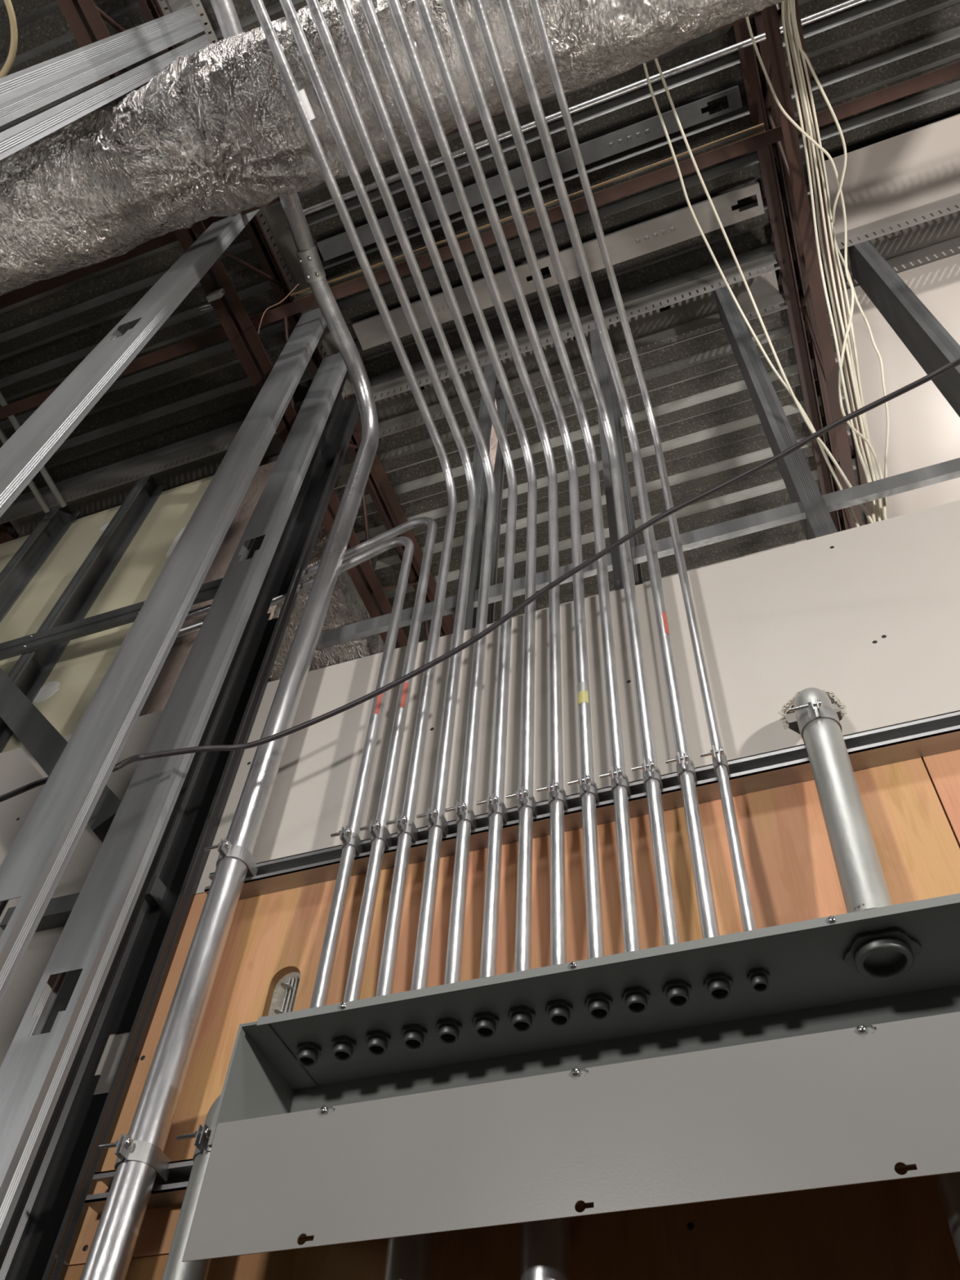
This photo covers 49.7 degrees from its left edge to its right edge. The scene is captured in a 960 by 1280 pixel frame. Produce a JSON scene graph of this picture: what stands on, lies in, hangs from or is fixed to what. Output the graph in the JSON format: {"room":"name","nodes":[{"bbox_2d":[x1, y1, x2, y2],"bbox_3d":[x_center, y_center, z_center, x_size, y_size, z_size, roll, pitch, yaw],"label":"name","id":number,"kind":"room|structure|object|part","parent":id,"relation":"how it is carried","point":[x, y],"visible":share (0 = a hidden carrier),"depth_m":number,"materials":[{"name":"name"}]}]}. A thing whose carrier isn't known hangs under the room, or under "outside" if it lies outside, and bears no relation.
{"room":"electrical room","nodes":[
{"label":"electrical room","id":0,"kind":"room"},
{"bbox_2d":[0,0,17,78],"bbox_3d":[-1.261,-1.555,2.676,0.140,0.038,0.350,15,-54,-8],"label":"loop","id":1,"kind":"object","parent":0,"point":[9,62],"visible":0.96,"depth_m":2.67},
{"bbox_2d":[0,534,29,573],"bbox_3d":[-2.179,1.137,2.257,0.867,5.050,0.014,-15,-56,14],"label":"wall panel","id":2,"kind":"object","parent":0,"point":[8,549],"visible":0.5,"depth_m":4.16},
{"bbox_2d":[0,475,213,752],"bbox_3d":[-1.388,0.931,2.054,0.810,5.050,0.014,-15,-56,14],"label":"wall panel","id":3,"kind":"object","parent":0,"point":[82,665],"visible":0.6,"depth_m":3.55,"materials":[{"name":"paint"}]},
{"bbox_2d":[32,680,59,702],"bbox_3d":[-1.283,0.153,3.066,0.094,0.096,0.002,-15,-56,14],"label":"joint compound patch","id":4,"kind":"object","parent":3,"relation":"attached to","point":[46,691],"visible":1,"depth_m":3.06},
{"bbox_2d":[99,522,109,530],"bbox_3d":[-1.396,-0.445,3.973,0.140,0.070,0.002,-15,-56,14],"label":"joint compound patch","id":5,"kind":"object","parent":3,"relation":"attached to","point":[103,528],"visible":0.3,"depth_m":3.98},
{"bbox_2d":[165,526,186,557],"bbox_3d":[-1.057,-0.344,3.621,0.037,0.203,0.002,-15,-56,14],"label":"joint compound patch","id":6,"kind":"object","parent":3,"relation":"attached to","point":[176,539],"visible":0.62,"depth_m":3.62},
{"bbox_2d":[0,499,959,1279],"bbox_3d":[-0.314,1.048,1.038,4.800,3.387,0.034,-15,-56,14],"label":"wall","id":7,"kind":"structure","parent":0,"point":[867,616],"depth_m":1.75,"materials":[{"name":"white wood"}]},
{"bbox_2d":[0,875,166,932],"bbox_3d":[-0.769,0.516,2.006,0.340,0.043,0.037,-15,-56,14],"label":"blocking","id":8,"kind":"object","parent":7,"relation":"attached to","point":[56,914],"visible":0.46,"depth_m":2.00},
{"bbox_2d":[84,1158,193,1215],"bbox_3d":[-0.417,0.757,1.448,0.274,0.041,0.041,-15,-56,14],"label":"channel","id":9,"kind":"object","parent":7,"relation":"attached to","point":[171,1193],"visible":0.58,"depth_m":1.45,"materials":[{"name":"metal"}]},
{"bbox_2d":[98,1133,170,1182],"bbox_3d":[-0.478,0.719,1.435,0.069,0.027,0.088,-15,-56,14],"label":"clamp","id":10,"kind":"object","parent":9,"relation":"attached to","point":[145,1152],"visible":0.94,"depth_m":1.42,"materials":[{"name":"metal"}]},
{"bbox_2d":[176,1123,211,1161],"bbox_3d":[-0.363,0.691,1.404,0.068,0.027,0.087,-15,-56,14],"label":"clamp","id":11,"kind":"object","parent":9,"relation":"attached to","point":[202,1135],"visible":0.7,"depth_m":1.38,"materials":[{"name":"metal"}]},
{"bbox_2d":[204,710,959,899],"bbox_3d":[0.697,0.149,1.608,2.535,0.041,0.041,-15,-56,14],"label":"channel","id":12,"kind":"object","parent":7,"relation":"attached to","point":[940,733],"visible":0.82,"depth_m":1.70,"materials":[{"name":"metal"}]},
{"bbox_2d":[204,837,257,876],"bbox_3d":[-0.449,0.397,1.869,0.069,0.027,0.088,-15,-56,14],"label":"clamp","id":13,"kind":"object","parent":12,"relation":"attached to","point":[224,846],"visible":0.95,"depth_m":1.85,"materials":[{"name":"metal"}]},
{"bbox_2d":[330,825,363,853],"bbox_3d":[-0.235,0.356,1.823,0.041,0.027,0.055,-15,-56,14],"label":"clamp","id":14,"kind":"object","parent":12,"relation":"attached to","point":[347,835],"visible":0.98,"depth_m":1.81,"materials":[{"name":"metal"}]},
{"bbox_2d":[360,818,391,847],"bbox_3d":[-0.182,0.343,1.809,0.041,0.027,0.055,-15,-56,14],"label":"clamp","id":15,"kind":"object","parent":12,"relation":"attached to","point":[375,828],"visible":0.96,"depth_m":1.80,"materials":[{"name":"metal"}]},
{"bbox_2d":[386,813,418,841],"bbox_3d":[-0.135,0.330,1.797,0.041,0.027,0.055,-15,-56,14],"label":"clamp","id":16,"kind":"object","parent":12,"relation":"attached to","point":[407,826],"visible":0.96,"depth_m":1.79,"materials":[{"name":"metal"}]},
{"bbox_2d":[416,806,448,835],"bbox_3d":[-0.082,0.316,1.783,0.041,0.027,0.055,-15,-56,14],"label":"clamp","id":17,"kind":"object","parent":12,"relation":"attached to","point":[433,815],"visible":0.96,"depth_m":1.77,"materials":[{"name":"metal"}]},
{"bbox_2d":[444,800,476,829],"bbox_3d":[-0.033,0.304,1.771,0.041,0.027,0.055,-15,-56,14],"label":"clamp","id":18,"kind":"object","parent":12,"relation":"attached to","point":[467,813],"visible":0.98,"depth_m":1.76,"materials":[{"name":"metal"}]},
{"bbox_2d":[475,792,508,822],"bbox_3d":[0.021,0.290,1.757,0.041,0.027,0.055,-15,-56,14],"label":"clamp","id":19,"kind":"object","parent":12,"relation":"attached to","point":[499,806],"visible":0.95,"depth_m":1.75,"materials":[{"name":"metal"}]},
{"bbox_2d":[506,786,537,816],"bbox_3d":[0.070,0.277,1.744,0.041,0.027,0.055,-15,-56,14],"label":"clamp","id":20,"kind":"object","parent":12,"relation":"attached to","point":[528,799],"visible":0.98,"depth_m":1.73,"materials":[{"name":"metal"}]},
{"bbox_2d":[536,779,568,809],"bbox_3d":[0.121,0.263,1.732,0.041,0.027,0.055,-15,-56,14],"label":"clamp","id":21,"kind":"object","parent":12,"relation":"attached to","point":[559,793],"visible":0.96,"depth_m":1.72,"materials":[{"name":"metal"}]},
{"bbox_2d":[567,772,599,802],"bbox_3d":[0.172,0.250,1.719,0.041,0.027,0.055,-15,-56,14],"label":"clamp","id":22,"kind":"object","parent":12,"relation":"attached to","point":[591,786],"visible":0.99,"depth_m":1.71,"materials":[{"name":"metal"}]},
{"bbox_2d":[599,765,631,795],"bbox_3d":[0.223,0.237,1.706,0.041,0.027,0.055,-15,-56,14],"label":"clamp","id":23,"kind":"object","parent":12,"relation":"attached to","point":[622,778],"visible":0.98,"depth_m":1.70,"materials":[{"name":"metal"}]},
{"bbox_2d":[631,758,662,788],"bbox_3d":[0.273,0.224,1.693,0.041,0.027,0.055,-15,-56,14],"label":"clamp","id":24,"kind":"object","parent":12,"relation":"attached to","point":[655,771],"visible":0.97,"depth_m":1.68,"materials":[{"name":"metal"}]},
{"bbox_2d":[665,751,697,782],"bbox_3d":[0.326,0.210,1.679,0.041,0.027,0.055,-15,-56,14],"label":"clamp","id":25,"kind":"object","parent":12,"relation":"attached to","point":[689,764],"visible":0.98,"depth_m":1.67,"materials":[{"name":"metal"}]},
{"bbox_2d":[699,744,729,775],"bbox_3d":[0.378,0.198,1.667,0.038,0.027,0.052,-15,-56,14],"label":"clamp","id":26,"kind":"object","parent":12,"relation":"attached to","point":[713,753],"visible":0.98,"depth_m":1.66,"materials":[{"name":"metal"}]},
{"bbox_2d":[788,696,841,748],"bbox_3d":[0.529,0.132,1.631,0.070,0.027,0.089,-15,-56,14],"label":"clamp","id":27,"kind":"object","parent":12,"relation":"attached to","point":[808,715],"visible":0.96,"depth_m":1.62,"materials":[{"name":"metal"}]},
{"bbox_2d":[794,687,922,979],"bbox_3d":[0.539,0.299,1.541,0.093,0.576,0.293,-15,-56,14],"label":"conduit","id":28,"kind":"object","parent":12,"relation":"attached to","point":[888,953],"visible":0.75,"depth_m":1.39,"materials":[{"name":"metal"}]},
{"bbox_2d":[207,893,959,1147],"bbox_3d":[0.507,0.430,1.204,1.736,0.175,0.176,-15,-56,14],"label":"trough","id":29,"kind":"object","parent":7,"relation":"attached to","point":[811,989],"visible":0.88,"depth_m":1.36,"materials":[{"name":"grey metal"}]},
{"bbox_3d":[-0.306,0.646,1.411,0.002,0.168,0.167,-15,-56,14],"label":"panel","id":30,"kind":"part","parent":29,"relation":"part of","materials":[{"name":"grey metal"}]},
{"bbox_2d":[176,536,413,1066],"bbox_3d":[-0.550,0.295,2.216,0.867,1.554,0.068,-24,-59,20],"label":"conduit","id":31,"kind":"object","parent":29,"relation":"on","point":[308,1053],"visible":0.83,"depth_m":1.94,"materials":[{"name":"metal"}]},
{"bbox_2d":[184,516,436,1061],"bbox_3d":[-0.524,0.264,2.241,0.920,1.634,0.064,-24,-58,19],"label":"conduit","id":32,"kind":"object","parent":29,"relation":"on","point":[343,1048],"visible":0.78,"depth_m":1.94,"materials":[{"name":"metal"}]},
{"bbox_2d":[250,0,457,1055],"bbox_3d":[-0.582,-1.023,1.341,0.053,1.716,2.905,-15,-56,14],"label":"conduit","id":33,"kind":"object","parent":29,"relation":"on","point":[377,1042],"visible":0.87,"depth_m":2.23,"materials":[{"name":"metal"}]},
{"bbox_2d":[279,0,477,1049],"bbox_3d":[-0.530,-1.036,1.327,0.050,1.714,2.905,-15,-56,14],"label":"conduit","id":34,"kind":"object","parent":29,"relation":"on","point":[414,1036],"visible":0.94,"depth_m":2.21,"materials":[{"name":"metal"}]},
{"bbox_2d":[305,0,496,1044],"bbox_3d":[-0.481,-1.049,1.315,0.049,1.714,2.905,-15,-56,14],"label":"conduit","id":35,"kind":"object","parent":29,"relation":"on","point":[449,1030],"visible":0.89,"depth_m":2.20,"materials":[{"name":"metal"}]},
{"bbox_2d":[334,0,517,1038],"bbox_3d":[-0.430,-1.062,1.302,0.045,1.714,2.905,-15,-56,14],"label":"conduit","id":36,"kind":"object","parent":29,"relation":"on","point":[486,1024],"visible":0.94,"depth_m":2.19,"materials":[{"name":"metal"}]},
{"bbox_2d":[359,0,537,1031],"bbox_3d":[-0.381,-1.075,1.289,0.043,1.714,2.905,-15,-56,14],"label":"conduit","id":37,"kind":"object","parent":29,"relation":"on","point":[521,1018],"visible":0.86,"depth_m":2.18,"materials":[{"name":"metal"}]},
{"bbox_2d":[386,0,573,1026],"bbox_3d":[-0.331,-1.088,1.276,0.041,1.714,2.905,-15,-56,14],"label":"conduit","id":38,"kind":"object","parent":29,"relation":"on","point":[559,1011],"visible":0.9,"depth_m":2.18,"materials":[{"name":"metal"}]},
{"bbox_2d":[414,0,613,1019],"bbox_3d":[-0.280,-1.101,1.263,0.041,1.714,2.905,-15,-56,14],"label":"conduit","id":39,"kind":"object","parent":29,"relation":"on","point":[598,1006],"visible":0.89,"depth_m":2.16,"materials":[{"name":"metal"}]},
{"bbox_2d":[442,0,650,1013],"bbox_3d":[-0.232,-1.114,1.251,0.038,1.714,2.905,-15,-56,14],"label":"conduit","id":40,"kind":"object","parent":29,"relation":"on","point":[636,999],"visible":0.9,"depth_m":2.16,"materials":[{"name":"metal"}]},
{"bbox_2d":[182,1011,959,1262],"bbox_3d":[0.471,0.452,1.044,1.718,0.162,0.002,-15,-56,14],"label":"cover","id":41,"kind":"object","parent":29,"relation":"hanging from","point":[846,1106],"visible":1,"depth_m":1.13,"materials":[{"name":"metal"}]},
{"bbox_2d":[470,0,692,1006],"bbox_3d":[-0.181,-1.127,1.238,0.038,1.714,2.905,-15,-56,14],"label":"conduit","id":42,"kind":"object","parent":29,"relation":"on","point":[677,992],"visible":0.9,"depth_m":2.15,"materials":[{"name":"metal"}]},
{"bbox_3d":[0.513,0.384,1.272,1.735,0.002,0.169,-15,-56,14],"label":"panel","id":43,"kind":"part","parent":29,"relation":"part of","materials":[{"name":"grey metal"}]},
{"bbox_2d":[498,0,733,999],"bbox_3d":[-0.132,-1.140,1.225,0.038,1.714,2.905,-15,-56,14],"label":"conduit","id":44,"kind":"object","parent":29,"relation":"on","point":[718,985],"visible":0.93,"depth_m":2.14,"materials":[{"name":"metal"}]},
{"bbox_3d":[0.537,0.499,1.249,1.735,0.168,0.002,-15,-56,14],"label":"panel","id":45,"kind":"part","parent":29,"relation":"part of","materials":[{"name":"grey metal"}]},
{"bbox_2d":[528,0,770,991],"bbox_3d":[-0.084,-1.153,1.211,0.029,1.711,2.902,-15,-56,14],"label":"conduit","id":46,"kind":"object","parent":29,"relation":"on","point":[758,978],"visible":0.93,"depth_m":2.13,"materials":[{"name":"metal"}]},
{"bbox_2d":[0,0,959,733],"bbox_3d":[0.806,-0.804,3.973,8.000,0.068,7.010,-15,-56,14],"label":"ceiling","id":47,"kind":"structure","parent":0,"point":[711,432],"depth_m":3.78,"materials":[{"name":"metal"}]},
{"bbox_2d":[0,524,13,544],"bbox_3d":[-1.915,0.059,4.400,0.100,0.598,6.613,-15,-56,14],"label":"joist","id":48,"kind":"object","parent":47,"relation":"attached to","point":[5,536],"visible":0.02,"depth_m":4.40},
{"bbox_2d":[0,409,299,537],"bbox_3d":[-1.268,-0.627,4.112,1.510,0.168,0.139,-15,-56,14],"label":"track","id":49,"kind":"object","parent":47,"relation":"attached to","point":[201,460],"visible":0.36,"depth_m":4.17,"materials":[{"name":"metal"}]},
{"bbox_2d":[56,0,453,648],"bbox_3d":[-0.377,-0.342,4.006,0.100,0.598,6.613,-15,-56,14],"label":"joist","id":50,"kind":"object","parent":47,"relation":"attached to","point":[83,17],"visible":0.23,"depth_m":3.56,"materials":[{"name":"metal"}]},
{"bbox_2d":[197,287,225,311],"bbox_3d":[-0.803,-1.014,3.107,0.087,0.088,0.035,-15,-56,14],"label":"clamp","id":51,"kind":"object","parent":50,"relation":"attached to","point":[217,294],"visible":1,"depth_m":3.10,"materials":[{"name":"metal"}]},
{"bbox_2d":[0,2,780,309],"bbox_3d":[-0.061,-1.446,2.902,7.200,0.040,0.036,-15,-56,14],"label":"bridging angle","id":52,"kind":"object","parent":50,"relation":"attached to","point":[34,289],"visible":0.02,"depth_m":3.17,"materials":[{"name":"metal"}]},
{"bbox_2d":[0,61,959,419],"bbox_3d":[0.047,-1.203,3.075,7.200,0.040,0.036,-15,-56,14],"label":"bridging angle","id":53,"kind":"object","parent":50,"relation":"attached to","point":[951,72],"visible":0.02,"depth_m":2.99,"materials":[{"name":"metal"}]},
{"bbox_2d":[269,523,384,681],"bbox_3d":[-0.308,0.581,4.701,0.446,0.580,2.580,-15,-56,14],"label":"duct","id":54,"kind":"object","parent":47,"relation":"hanging from","point":[346,606],"visible":0.02,"depth_m":3.91,"materials":[{"name":"metal"}]},
{"bbox_2d":[0,0,788,295],"bbox_3d":[-0.293,-1.368,2.538,4.103,0.400,0.416,-15,-56,14],"label":"duct","id":55,"kind":"object","parent":47,"relation":"hanging from","point":[218,131],"visible":0.8,"depth_m":2.46,"materials":[{"name":"metal"}]},
{"bbox_2d":[642,62,859,527],"bbox_3d":[0.549,-0.858,2.309,0.069,1.376,1.191,-23,-58,19],"label":"cable","id":56,"kind":"object","parent":55,"relation":"hanging from","point":[762,350],"visible":0.71,"depth_m":2.71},
{"bbox_2d":[653,57,873,523],"bbox_3d":[0.581,-0.871,2.290,0.049,1.388,1.176,-23,-58,19],"label":"cable","id":57,"kind":"object","parent":55,"relation":"hanging from","point":[794,398],"visible":0.76,"depth_m":2.68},
{"bbox_2d":[316,85,742,261],"bbox_3d":[0.133,-1.534,3.446,1.465,0.022,0.063,-15,-56,14],"label":"stud","id":58,"kind":"object","parent":47,"relation":"attached to","point":[690,114],"visible":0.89,"depth_m":3.40,"materials":[{"name":"metal"}]},
{"bbox_2d":[351,182,764,350],"bbox_3d":[0.244,-1.289,3.621,1.470,0.022,0.100,-15,-56,14],"label":"stud","id":59,"kind":"object","parent":47,"relation":"attached to","point":[679,225],"visible":0.85,"depth_m":3.57,"materials":[{"name":"metal"}]},
{"bbox_2d":[371,253,787,438],"bbox_3d":[0.296,-1.034,3.712,1.540,0.168,0.139,-15,-56,14],"label":"track","id":60,"kind":"object","parent":47,"relation":"attached to","point":[692,304],"visible":0.67,"depth_m":3.70,"materials":[{"name":"metal"}]},
{"bbox_2d":[733,0,875,532],"bbox_3d":[1.227,-0.760,3.597,0.100,0.598,6.613,-15,-56,14],"label":"steel beam","id":61,"kind":"structure","parent":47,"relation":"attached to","point":[813,305],"depth_m":3.28,"materials":[{"name":"metal"}]},
{"bbox_2d":[290,123,764,296],"bbox_3d":[0.107,-1.343,3.285,1.580,0.028,0.008,-15,-56,14],"label":"joist","id":62,"kind":"object","parent":61,"relation":"attached to","point":[762,124],"visible":0.8,"depth_m":3.22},
{"bbox_2d":[293,129,764,302],"bbox_3d":[0.114,-1.327,3.297,1.580,0.028,0.012,-15,-56,14],"label":"bridging angle","id":63,"kind":"object","parent":61,"relation":"attached to","point":[763,131],"visible":0.32,"depth_m":3.17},
{"bbox_2d":[302,0,872,215],"bbox_3d":[1.092,-1.879,3.066,3.700,0.025,0.025,-15,-56,14],"label":"conduit","id":64,"kind":"object","parent":61,"relation":"attached to","point":[848,4],"visible":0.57,"depth_m":3.23,"materials":[{"name":"metal"}]},
{"bbox_2d":[745,16,887,519],"bbox_3d":[0.615,-1.346,1.913,0.200,1.401,2.247,-15,-56,14],"label":"cable","id":65,"kind":"object","parent":61,"relation":"hanging from","point":[884,505],"visible":0.82,"depth_m":2.67,"materials":[{"name":"plastic"}]},
{"bbox_2d":[781,0,875,522],"bbox_3d":[0.627,-1.345,1.923,0.122,1.388,2.265,-12,-55,12],"label":"cable","id":66,"kind":"object","parent":61,"relation":"hanging from","point":[854,434],"visible":0.8,"depth_m":2.66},
{"bbox_2d":[784,0,877,521],"bbox_3d":[0.634,-1.353,1.952,0.128,1.363,2.290,-12,-55,12],"label":"cable","id":67,"kind":"object","parent":61,"relation":"hanging from","point":[861,447],"visible":0.7,"depth_m":2.70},
{"bbox_2d":[786,0,880,521],"bbox_3d":[0.638,-1.349,1.933,0.135,1.382,2.277,-12,-55,12],"label":"cable","id":68,"kind":"object","parent":61,"relation":"hanging from","point":[866,446],"visible":0.82,"depth_m":2.67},
{"bbox_2d":[790,0,883,520],"bbox_3d":[0.658,-1.361,1.961,0.136,1.352,2.303,-12,-55,12],"label":"cable","id":69,"kind":"object","parent":61,"relation":"hanging from","point":[796,45],"visible":0.7,"depth_m":2.72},
{"bbox_2d":[792,0,884,519],"bbox_3d":[0.669,-1.365,1.972,0.136,1.343,2.316,-12,-55,12],"label":"cable","id":70,"kind":"object","parent":61,"relation":"hanging from","point":[793,1],"visible":0.59,"depth_m":2.74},
{"bbox_2d":[788,0,889,502],"bbox_3d":[0.711,-1.368,1.972,0.166,1.275,2.339,-11,-55,12],"label":"cable","id":71,"kind":"object","parent":61,"relation":"hanging from","point":[800,48],"visible":0.8,"depth_m":2.67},
{"bbox_2d":[818,193,959,290],"bbox_3d":[2.111,-1.498,3.236,2.055,0.150,0.139,-15,-56,14],"label":"track","id":72,"kind":"object","parent":47,"relation":"attached to","point":[928,230],"visible":0.76,"depth_m":3.45,"materials":[{"name":"metal"}]},
{"bbox_3d":[-0.226,0.705,-1.395,10.100,0.100,13.100,-15,-56,14],"label":"floor","id":73,"kind":"structure","parent":0,"visible":0},
{"bbox_2d":[0,497,80,622],"bbox_3d":[-1.788,0.970,2.152,0.043,5.120,0.088,-15,-56,14],"label":"stud","id":74,"kind":"object","parent":73,"relation":"on","point":[15,577],"visible":0.87,"depth_m":3.90,"materials":[{"name":"metal"}]},
{"bbox_2d":[0,426,50,512],"bbox_3d":[-1.798,-0.864,3.735,0.023,0.023,0.942,-12,-55,12],"label":"conduit","id":75,"kind":"object","parent":74,"relation":"attached to","point":[33,488],"visible":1,"depth_m":3.94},
{"bbox_2d":[0,391,66,507],"bbox_3d":[-1.728,-0.882,3.717,0.023,0.023,0.942,-12,-55,12],"label":"conduit","id":76,"kind":"object","parent":74,"relation":"attached to","point":[12,419],"visible":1,"depth_m":3.90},
{"bbox_2d":[0,467,167,752],"bbox_3d":[-1.408,0.871,2.055,0.043,5.120,0.088,-15,-56,14],"label":"stud","id":77,"kind":"object","parent":73,"relation":"on","point":[32,669],"visible":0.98,"depth_m":3.49,"materials":[{"name":"metal"}]},
{"bbox_2d":[0,577,222,660],"bbox_3d":[-1.397,0.017,3.138,1.660,0.078,0.023,-15,-56,14],"label":"channel","id":78,"kind":"object","parent":77,"relation":"attached to","point":[207,591],"visible":0.69,"depth_m":3.07,"materials":[{"name":"metal"}]},
{"bbox_2d":[0,4,199,104],"bbox_3d":[-1.023,-0.370,1.098,0.094,5.100,0.039,-15,-56,14],"label":"stud","id":79,"kind":"object","parent":73,"relation":"on","point":[13,86],"visible":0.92,"depth_m":2.37,"materials":[{"name":"metal"}]},
{"bbox_2d":[0,19,204,126],"bbox_3d":[-1.011,-0.343,1.117,0.094,5.100,0.032,-15,-56,14],"label":"stud","id":80,"kind":"object","parent":73,"relation":"on","point":[18,107],"visible":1,"depth_m":2.36,"materials":[{"name":"metal"}]},
{"bbox_2d":[0,34,209,159],"bbox_3d":[-0.996,-0.309,1.142,0.094,5.100,0.039,-15,-56,14],"label":"stud","id":81,"kind":"object","parent":73,"relation":"on","point":[14,138],"visible":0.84,"depth_m":2.31,"materials":[{"name":"metal"}]},
{"bbox_2d":[0,208,259,517],"bbox_3d":[-0.849,0.028,1.373,0.094,5.085,0.039,-15,-56,14],"label":"stud","id":82,"kind":"object","parent":73,"relation":"on","point":[24,455],"visible":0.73,"depth_m":2.14,"materials":[{"name":"metal"}]},
{"bbox_2d":[0,306,326,1004],"bbox_3d":[-0.700,0.363,1.613,0.094,5.085,0.039,-15,-56,14],"label":"stud","id":83,"kind":"object","parent":73,"relation":"on","point":[34,864],"visible":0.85,"depth_m":1.96,"materials":[{"name":"metal"}]},
{"bbox_2d":[157,0,355,399],"bbox_3d":[-0.771,-1.621,3.355,0.096,0.085,1.862,-15,-56,14],"label":"track","id":84,"kind":"object","parent":83,"relation":"attached to","point":[273,215],"visible":0.21,"depth_m":3.56,"materials":[{"name":"metal"}]},
{"bbox_2d":[446,184,617,246],"bbox_3d":[0.165,-1.399,3.465,1.530,0.040,0.036,-15,-56,14],"label":"bridging angle","id":85,"kind":"object","parent":84,"relation":"attached to","point":[616,184],"visible":0.02,"depth_m":3.43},
{"bbox_2d":[0,357,959,802],"bbox_3d":[0.892,-0.661,2.034,4.220,1.670,0.267,-19,-57,17],"label":"cord","id":86,"kind":"object","parent":83,"relation":"attached to","point":[955,363],"visible":0.93,"depth_m":2.01,"materials":[{"name":"rubber"}]},
{"bbox_2d":[0,351,346,1244],"bbox_3d":[-0.642,0.494,1.706,0.094,5.085,0.039,-15,-56,14],"label":"stud","id":87,"kind":"object","parent":73,"relation":"on","point":[34,1070],"visible":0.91,"depth_m":1.86,"materials":[{"name":"metal"}]},
{"bbox_2d":[0,375,347,1266],"bbox_3d":[-0.675,0.565,1.751,0.144,5.070,0.002,-15,-56,14],"label":"stud","id":88,"kind":"object","parent":73,"relation":"on","point":[67,988],"visible":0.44,"depth_m":1.75,"materials":[{"name":"metal"}]},
{"bbox_2d":[0,667,120,842],"bbox_3d":[-1.322,0.104,2.793,1.420,1.506,0.055,-15,-56,14],"label":"diagonal brace","id":89,"kind":"object","parent":88,"relation":"attached to","point":[40,738],"visible":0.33,"depth_m":2.38,"materials":[{"name":"metal"}]},
{"bbox_2d":[0,391,359,1279],"bbox_3d":[-0.595,0.601,1.782,0.094,5.085,0.033,-15,-56,14],"label":"stud","id":90,"kind":"object","parent":73,"relation":"on","point":[42,1245],"visible":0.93,"depth_m":1.89,"materials":[{"name":"metal"}]},
{"bbox_2d":[161,1093,221,1279],"bbox_3d":[-0.394,1.315,0.558,0.086,2.292,0.053,-15,-56,14],"label":"conduit","id":91,"kind":"object","parent":73,"relation":"on","point":[175,1268],"visible":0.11,"depth_m":1.30,"materials":[{"name":"metal"}]},
{"bbox_2d":[80,0,378,1279],"bbox_3d":[-0.835,-0.389,0.793,0.086,4.652,2.712,-12,-55,12],"label":"conduit","id":92,"kind":"object","parent":73,"relation":"on","point":[109,1256],"visible":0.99,"depth_m":1.88,"materials":[{"name":"metal"}]},
{"bbox_2d":[257,283,298,334],"bbox_3d":[-0.598,-0.976,3.035,0.139,0.172,0.024,-37,-64,26],"label":"wire","id":93,"kind":"object","parent":92,"relation":"hanging from","point":[298,283],"visible":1,"depth_m":3.08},
{"bbox_2d":[382,1232,435,1279],"bbox_3d":[-0.129,1.284,0.426,0.055,2.144,0.055,-15,-56,14],"label":"conduit","id":94,"kind":"object","parent":73,"relation":"on","point":[407,1257],"visible":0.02,"depth_m":1.18,"materials":[{"name":"metal"}]},
{"bbox_2d":[452,358,510,633],"bbox_3d":[-0.063,0.541,1.727,0.045,5.120,0.138,-15,-56,14],"label":"stud","id":95,"kind":"object","parent":73,"relation":"on","point":[484,420],"visible":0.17,"depth_m":2.98,"materials":[{"name":"metal"}]},
{"bbox_2d":[489,400,497,472],"bbox_3d":[0.045,-0.621,3.164,0.028,0.580,0.002,-15,-56,14],"label":"wood","id":96,"kind":"object","parent":95,"relation":"attached to","point":[493,439],"visible":0.47,"depth_m":3.11,"materials":[{"name":"wood"}]},
{"bbox_2d":[520,1217,570,1279],"bbox_3d":[0.025,1.244,0.387,0.055,2.144,0.055,-15,-56,14],"label":"conduit","id":97,"kind":"object","parent":73,"relation":"on","point":[544,1255],"visible":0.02,"depth_m":1.13,"materials":[{"name":"metal"}]},
{"bbox_2d":[589,324,643,591],"bbox_3d":[0.299,0.447,1.634,0.045,5.120,0.138,-15,-56,14],"label":"stud","id":98,"kind":"object","parent":73,"relation":"on","point":[599,361],"visible":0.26,"depth_m":2.89,"materials":[{"name":"metal"}]},
{"bbox_2d":[316,457,959,648],"bbox_3d":[1.290,-0.438,2.161,3.600,0.051,0.016,-15,-56,14],"label":"channel","id":99,"kind":"object","parent":98,"relation":"attached to","point":[950,469],"visible":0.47,"depth_m":2.34,"materials":[{"name":"metal"}]},
{"bbox_2d":[712,282,959,846],"bbox_3d":[0.709,0.341,1.530,0.045,5.120,0.138,-15,-56,14],"label":"stud","id":100,"kind":"object","parent":73,"relation":"on","point":[800,483],"visible":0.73,"depth_m":2.67,"materials":[{"name":"metal"}]},
{"bbox_2d":[848,236,959,417],"bbox_3d":[1.132,0.230,1.421,0.045,5.120,0.138,-15,-56,14],"label":"stud","id":101,"kind":"object","parent":73,"relation":"on","point":[927,340],"visible":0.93,"depth_m":2.91,"materials":[{"name":"metal"}]},
{"bbox_2d":[933,1172,959,1262],"bbox_3d":[0.446,1.132,0.278,0.055,2.144,0.055,-15,-56,14],"label":"conduit","id":102,"kind":"object","parent":73,"relation":"on","point":[948,1184],"visible":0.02,"depth_m":1.03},
{"bbox_3d":[-1.027,0.771,1.957,0.043,5.120,0.088,-15,-56,14],"label":"stud","id":103,"kind":"object","parent":73,"relation":"on","visible":0},
{"bbox_2d":[138,461,276,716],"bbox_3d":[-0.782,0.190,2.745,0.316,2.900,0.040,-15,-56,14],"label":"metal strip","id":104,"kind":"object","parent":103,"relation":"attached to","point":[156,701],"visible":0.11,"depth_m":3.27,"materials":[{"name":"metal"}]}
]}

